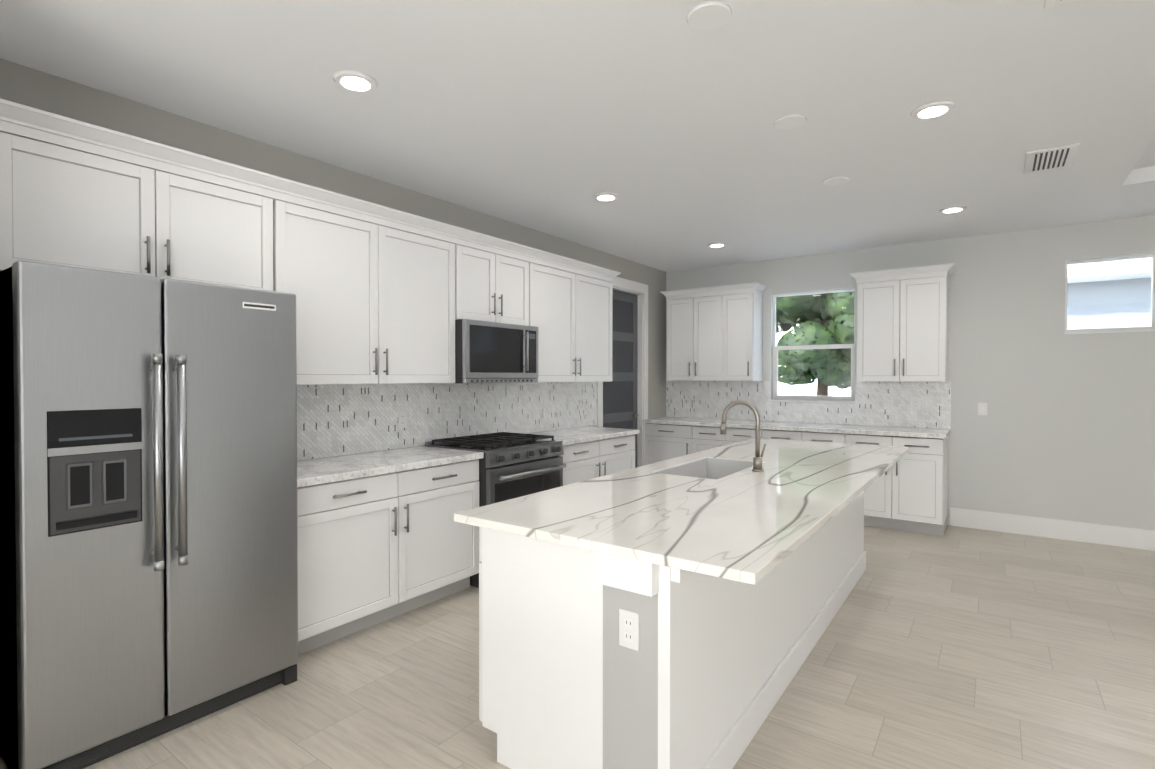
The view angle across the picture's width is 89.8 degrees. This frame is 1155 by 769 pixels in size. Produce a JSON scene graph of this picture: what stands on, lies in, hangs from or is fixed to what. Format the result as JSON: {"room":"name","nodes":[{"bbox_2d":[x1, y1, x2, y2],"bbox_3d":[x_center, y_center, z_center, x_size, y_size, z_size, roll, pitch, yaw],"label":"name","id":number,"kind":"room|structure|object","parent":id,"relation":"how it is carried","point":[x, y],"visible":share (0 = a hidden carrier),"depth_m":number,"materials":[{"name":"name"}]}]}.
{"room":"kitchen","nodes":[
{"label":"kitchen","id":0,"kind":"room"},
{"bbox_2d":[0,58,665,460],"bbox_3d":[-0.758,-0.014,4.840,0.170,2.740,6.180,1,1,36],"label":"wall","id":1,"kind":"structure","parent":0,"point":[48,92],"depth_m":3.43,"materials":[{"name":"grey paint"}]},
{"bbox_2d":[0,115,279,291],"bbox_3d":[-2.018,-0.713,2.649,0.328,0.564,1.085,1,1,36],"label":"upper cabinet","id":2,"kind":"object","parent":1,"relation":"attached to","point":[66,200],"depth_m":2.50,"materials":[{"name":"white paint"}]},
{"bbox_2d":[280,191,463,384],"bbox_3d":[-1.336,-0.506,3.599,0.328,1.003,1.364,1,1,36],"label":"upper cabinet","id":3,"kind":"object","parent":1,"relation":"attached to","point":[386,295],"depth_m":3.45,"materials":[{"name":"white paint"}]},
{"bbox_2d":[297,382,596,460],"bbox_3d":[-0.845,0.212,4.573,0.002,0.453,3.570,1,1,36],"label":"backsplash","id":4,"kind":"structure","parent":1,"relation":"attached to","point":[339,420],"depth_m":4.20,"materials":[{"name":"tile"}]},
{"bbox_2d":[398,411,406,427],"bbox_3d":[-1.221,0.246,4.043,0.007,0.116,0.072,1,1,36],"label":"outlet","id":5,"kind":"object","parent":4,"relation":"attached to","point":[402,419],"visible":1,"depth_m":4.04,"materials":[{"name":"white plastic"}]},
{"bbox_2d":[464,239,531,325],"bbox_3d":[-0.745,-0.738,4.418,0.328,0.558,0.775,1,1,36],"label":"upper cabinet","id":6,"kind":"object","parent":1,"relation":"attached to","point":[497,280],"depth_m":4.33,"materials":[{"name":"white paint"}]},
{"bbox_2d":[455,319,537,382],"bbox_3d":[-0.686,-0.233,4.381,0.459,0.440,0.779,1,1,36],"label":"microwave","id":7,"kind":"object","parent":6,"relation":"attached to","point":[490,352],"visible":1,"depth_m":4.19,"materials":[{"name":"grey metal"}]},
{"bbox_2d":[532,255,615,381],"bbox_3d":[-0.170,-0.526,5.220,0.328,1.003,1.307,1,1,36],"label":"upper cabinet","id":8,"kind":"object","parent":1,"relation":"attached to","point":[572,306],"depth_m":5.11,"materials":[{"name":"white paint"}]},
{"bbox_2d":[603,290,638,467],"bbox_3d":[0.470,0.141,6.491,0.096,2.374,0.854,1,1,36],"label":"pantry door","id":9,"kind":"structure","parent":1,"relation":"in","point":[620,400],"depth_m":6.59,"materials":[{"name":"grey paint"}]},
{"bbox_2d":[597,277,647,466],"bbox_3d":[0.470,0.081,6.489,0.138,2.510,1.070,1,1,36],"label":"door frame","id":10,"kind":"structure","parent":1,"relation":"attached to","point":[640,290],"depth_m":6.82,"materials":[{"name":"white wood"}]},
{"bbox_2d":[0,525,1154,768],"bbox_3d":[0.957,1.442,1.960,10.400,0.100,9.280,1,1,36],"label":"floor","id":11,"kind":"structure","parent":0,"point":[958,647],"depth_m":2.67,"materials":[{"name":"ceramic"}]},
{"bbox_2d":[0,260,297,768],"bbox_3d":[-1.835,0.481,2.495,0.788,1.809,0.947,1,1,36],"label":"refrigerator","id":12,"kind":"object","parent":11,"relation":"on","point":[148,522],"visible":1,"depth_m":2.18,"materials":[{"name":"grey metal"}]},
{"bbox_2d":[297,470,408,654],"bbox_3d":[-1.438,0.936,3.255,0.584,0.880,0.704,1,1,36],"label":"base cabinet","id":13,"kind":"object","parent":11,"relation":"on","point":[383,536],"depth_m":3.10,"materials":[{"name":"white paint"}]},
{"bbox_2d":[297,446,483,489],"bbox_3d":[-1.253,0.473,3.479,0.617,0.040,1.312,1,1,36],"label":"countertop","id":14,"kind":"structure","parent":13,"relation":"on","point":[312,472],"depth_m":3.37,"materials":[{"name":"white stone"}]},
{"bbox_2d":[409,458,481,610],"bbox_3d":[-1.090,0.930,3.739,0.584,0.880,0.704,1,1,36],"label":"base cabinet","id":15,"kind":"object","parent":11,"relation":"on","point":[443,551],"depth_m":3.60,"materials":[{"name":"white paint"}]},
{"bbox_2d":[425,432,565,587],"bbox_3d":[-0.578,0.880,4.306,0.718,0.965,0.801,1,1,36],"label":"gas range","id":16,"kind":"object","parent":11,"relation":"on","point":[513,465],"visible":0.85,"depth_m":4.09,"materials":[{"name":"grey metal"}]},
{"bbox_2d":[559,434,634,485],"bbox_3d":[-0.046,0.912,5.189,0.584,0.880,1.240,1,1,36],"label":"base cabinet","id":17,"kind":"object","parent":11,"relation":"on","point":[591,452],"depth_m":4.98,"materials":[{"name":"white paint"}]},
{"bbox_2d":[535,426,638,445],"bbox_3d":[-0.027,0.452,5.181,0.617,0.040,1.262,1,1,36],"label":"countertop","id":18,"kind":"structure","parent":17,"relation":"on","point":[571,436],"depth_m":5.12,"materials":[{"name":"white stone"}]},
{"bbox_2d":[644,425,697,465],"bbox_3d":[1.220,0.891,6.871,0.675,0.880,0.584,1,1,36],"label":"base cabinet","id":19,"kind":"object","parent":11,"relation":"on","point":[661,442],"depth_m":6.64,"materials":[{"name":"white paint"}]},
{"bbox_2d":[469,460,874,768],"bbox_3d":[0.911,0.933,3.170,1.007,0.889,3.200,1,1,36],"label":"kitchen island","id":20,"kind":"object","parent":11,"relation":"on","point":[680,612],"depth_m":1.99,"materials":[{"name":"white wood"}]},
{"bbox_2d":[619,609,638,650],"bbox_3d":[0.159,0.759,1.793,0.072,0.116,0.006,1,1,36],"label":"outlet","id":21,"kind":"object","parent":20,"relation":"attached to","point":[628,618],"depth_m":1.79,"materials":[{"name":"white plastic"}]},
{"bbox_2d":[454,440,908,587],"bbox_3d":[0.948,0.473,3.107,1.110,0.030,3.250,1,1,36],"label":"island countertop","id":22,"kind":"structure","parent":20,"relation":"on","point":[739,527],"depth_m":2.17,"materials":[{"name":"white stone"}]},
{"bbox_2d":[652,458,763,479],"bbox_3d":[0.741,0.575,3.214,0.367,0.229,0.717,1,1,36],"label":"sink","id":23,"kind":"object","parent":22,"relation":"in","point":[704,468],"depth_m":3.49,"materials":[{"name":"white ceramic"}]},
{"bbox_2d":[718,400,765,471],"bbox_3d":[0.892,0.269,3.127,0.236,0.375,0.101,1,1,36],"label":"faucet","id":24,"kind":"object","parent":22,"relation":"on","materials":[{"name":"silver metal"}]},
{"bbox_2d":[698,425,769,451],"bbox_3d":[1.764,0.896,6.480,0.895,0.880,0.584,1,1,36],"label":"base cabinet","id":25,"kind":"object","parent":11,"relation":"on","point":[709,437],"depth_m":6.27,"materials":[{"name":"white paint"}]},
{"bbox_2d":[770,429,853,443],"bbox_3d":[2.405,0.902,6.018,0.915,0.880,0.584,1,1,36],"label":"base cabinet","id":26,"kind":"object","parent":11,"relation":"on","point":[847,438],"depth_m":5.70,"materials":[{"name":"white paint"}]},
{"bbox_2d":[854,433,947,535],"bbox_3d":[3.031,0.907,5.568,0.857,0.880,0.584,1,1,36],"label":"base cabinet","id":27,"kind":"object","parent":11,"relation":"on","point":[908,491],"depth_m":5.25,"materials":[{"name":"white paint"}]},
{"bbox_2d":[642,417,949,440],"bbox_3d":[2.161,0.440,6.168,3.017,0.040,0.617,1,1,36],"label":"countertop","id":28,"kind":"structure","parent":27,"relation":"on","point":[791,427],"depth_m":5.83,"materials":[{"name":"white stone"}]},
{"bbox_2d":[0,0,1154,271],"bbox_3d":[1.769,-1.441,1.340,8.400,0.200,9.280,1,1,36],"label":"ceiling","id":29,"kind":"structure","parent":0,"point":[556,116],"depth_m":2.78,"materials":[{"name":"white paint"}]},
{"bbox_2d":[333,70,377,92],"bbox_3d":[-0.992,-1.349,2.589,0.190,0.013,0.190,1,1,36],"label":"recessed light","id":30,"kind":"object","parent":29,"relation":"in","point":[355,81],"visible":1,"depth_m":2.57,"materials":[{"name":"white plastic"}]},
{"bbox_2d":[593,192,618,201],"bbox_3d":[0.208,-1.369,4.239,0.190,0.013,0.190,1,1,36],"label":"recessed light","id":31,"kind":"object","parent":29,"relation":"in","point":[606,196],"visible":0.96,"depth_m":4.21,"materials":[{"name":"white plastic"}]},
{"bbox_2d":[686,1,731,30],"bbox_3d":[0.481,-1.345,2.120,0.164,0.010,0.164,1,1,36],"label":"cover plate","id":32,"kind":"object","parent":29,"relation":"attached to","point":[709,15],"visible":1,"depth_m":2.10,"materials":[{"name":"white plastic"}]},
{"bbox_2d":[707,242,725,247],"bbox_3d":[1.390,-1.389,5.778,0.190,0.013,0.190,1,1,36],"label":"recessed light","id":33,"kind":"object","parent":29,"relation":"in","point":[716,245],"visible":1,"depth_m":5.76,"materials":[{"name":"white plastic"}]},
{"bbox_2d":[773,114,806,128],"bbox_3d":[1.099,-1.356,2.994,0.164,0.010,0.164,1,1,36],"label":"cover plate","id":34,"kind":"object","parent":29,"relation":"attached to","point":[790,121],"visible":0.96,"depth_m":2.98,"materials":[{"name":"white plastic"}]},
{"bbox_2d":[823,177,848,185],"bbox_3d":[1.739,-1.367,3.901,0.164,0.010,0.164,1,1,36],"label":"cover plate","id":35,"kind":"object","parent":29,"relation":"attached to","point":[833,181],"visible":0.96,"depth_m":3.89,"materials":[{"name":"white plastic"}]},
{"bbox_2d":[911,101,955,119],"bbox_3d":[1.757,-1.353,2.865,0.190,0.013,0.190,1,1,36],"label":"recessed light","id":36,"kind":"object","parent":29,"relation":"in","point":[932,110],"visible":1,"depth_m":2.85,"materials":[{"name":"white plastic"}]},
{"bbox_2d":[938,206,966,213],"bbox_3d":[2.950,-1.373,4.557,0.190,0.013,0.190,1,1,36],"label":"recessed light","id":37,"kind":"object","parent":29,"relation":"in","point":[950,209],"visible":1,"depth_m":4.53,"materials":[{"name":"white plastic"}]},
{"bbox_2d":[1024,143,1079,173],"bbox_3d":[2.857,-1.359,3.503,0.240,0.016,0.420,1,1,36],"label":"ceiling vent","id":38,"kind":"object","parent":29,"relation":"in","point":[1063,156],"visible":1,"depth_m":3.47,"materials":[{"name":"white metal"}]},
{"bbox_2d":[1044,0,1074,8],"bbox_3d":[1.639,-1.338,1.829,0.240,0.016,0.420,1,1,36],"label":"ceiling vent","id":39,"kind":"object","parent":29,"relation":"in","point":[1049,3],"visible":0.94,"depth_m":2.03,"materials":[{"name":"white metal"}]},
{"bbox_2d":[666,214,1154,529],"bbox_3d":[4.398,-0.016,5.010,8.240,2.740,0.120,1,1,36],"label":"wall","id":40,"kind":"structure","parent":0,"point":[1064,429],"depth_m":5.19,"materials":[{"name":"white paint"}]},
{"bbox_2d":[660,282,767,380],"bbox_3d":[1.565,-0.575,6.729,1.157,1.065,0.383,1,1,36],"label":"upper cabinet","id":41,"kind":"object","parent":40,"relation":"attached to","point":[714,333],"visible":1,"depth_m":6.57,"materials":[{"name":"white paint"}]},
{"bbox_2d":[666,381,950,428],"bbox_3d":[2.343,0.189,6.416,3.016,0.453,0.002,1,1,36],"label":"backsplash","id":42,"kind":"structure","parent":40,"relation":"attached to","point":[883,404],"depth_m":6.18,"materials":[{"name":"tile"}]},
{"bbox_2d":[720,394,725,403],"bbox_3d":[1.722,0.176,6.857,0.072,0.116,0.007,1,1,36],"label":"electrical outlet","id":43,"kind":"object","parent":42,"relation":"attached to","point":[722,398],"visible":1,"depth_m":6.86,"materials":[{"name":"white plastic"}]},
{"bbox_2d":[770,288,855,402],"bbox_3d":[2.563,-0.410,6.316,0.870,1.205,0.127,1,1,36],"label":"window","id":44,"kind":"structure","parent":40,"relation":"in","point":[777,397],"depth_m":6.34,"materials":[{"name":"white"}]},
{"bbox_2d":[849,263,955,381],"bbox_3d":[3.133,-0.561,5.600,0.862,1.065,0.383,1,1,36],"label":"upper cabinet","id":45,"kind":"object","parent":40,"relation":"attached to","point":[902,324],"visible":1,"depth_m":5.47,"materials":[{"name":"white paint"}]},
{"bbox_2d":[978,403,986,415],"bbox_3d":[3.768,0.229,5.387,0.072,0.116,0.008,1,1,36],"label":"light switch","id":46,"kind":"object","parent":40,"relation":"attached to","point":[982,408],"visible":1,"depth_m":5.38,"materials":[{"name":"white plastic"}]},
{"bbox_2d":[950,508,1154,550],"bbox_3d":[5.584,1.280,4.089,4.980,0.170,0.015,1,1,36],"label":"baseboard","id":47,"kind":"structure","parent":40,"relation":"attached to","point":[1126,537],"depth_m":5.08,"materials":[{"name":"white"}]},
{"bbox_2d":[1065,254,1154,333],"bbox_3d":[4.507,-0.755,4.912,0.580,0.640,0.127,1,1,36],"label":"window","id":48,"kind":"structure","parent":40,"relation":"in","point":[1123,329],"depth_m":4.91,"materials":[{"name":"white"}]},
{"label":"outside","id":49,"kind":"structure","parent":0,"visible":0},
{"bbox_2d":[776,318,850,395],"bbox_3d":[13.383,-5.629,15.711,50.000,14.300,0.100,1,1,36],"label":"sky","id":50,"kind":"structure","parent":49,"point":[788,388],"depth_m":19.80,"materials":[{"name":"white"}]},
{"bbox_3d":[8.482,1.609,10.704,32.000,0.050,13.700,1,1,36],"label":"ground","id":51,"kind":"structure","parent":49,"visible":0},
{"bbox_2d":[776,291,854,395],"bbox_3d":[3.447,-0.622,9.335,3.386,4.449,1.928,1,1,36],"label":"tree","id":52,"kind":"object","parent":51,"relation":"on","point":[803,317],"depth_m":8.60,"materials":[{"name":"green plant"}]}
]}

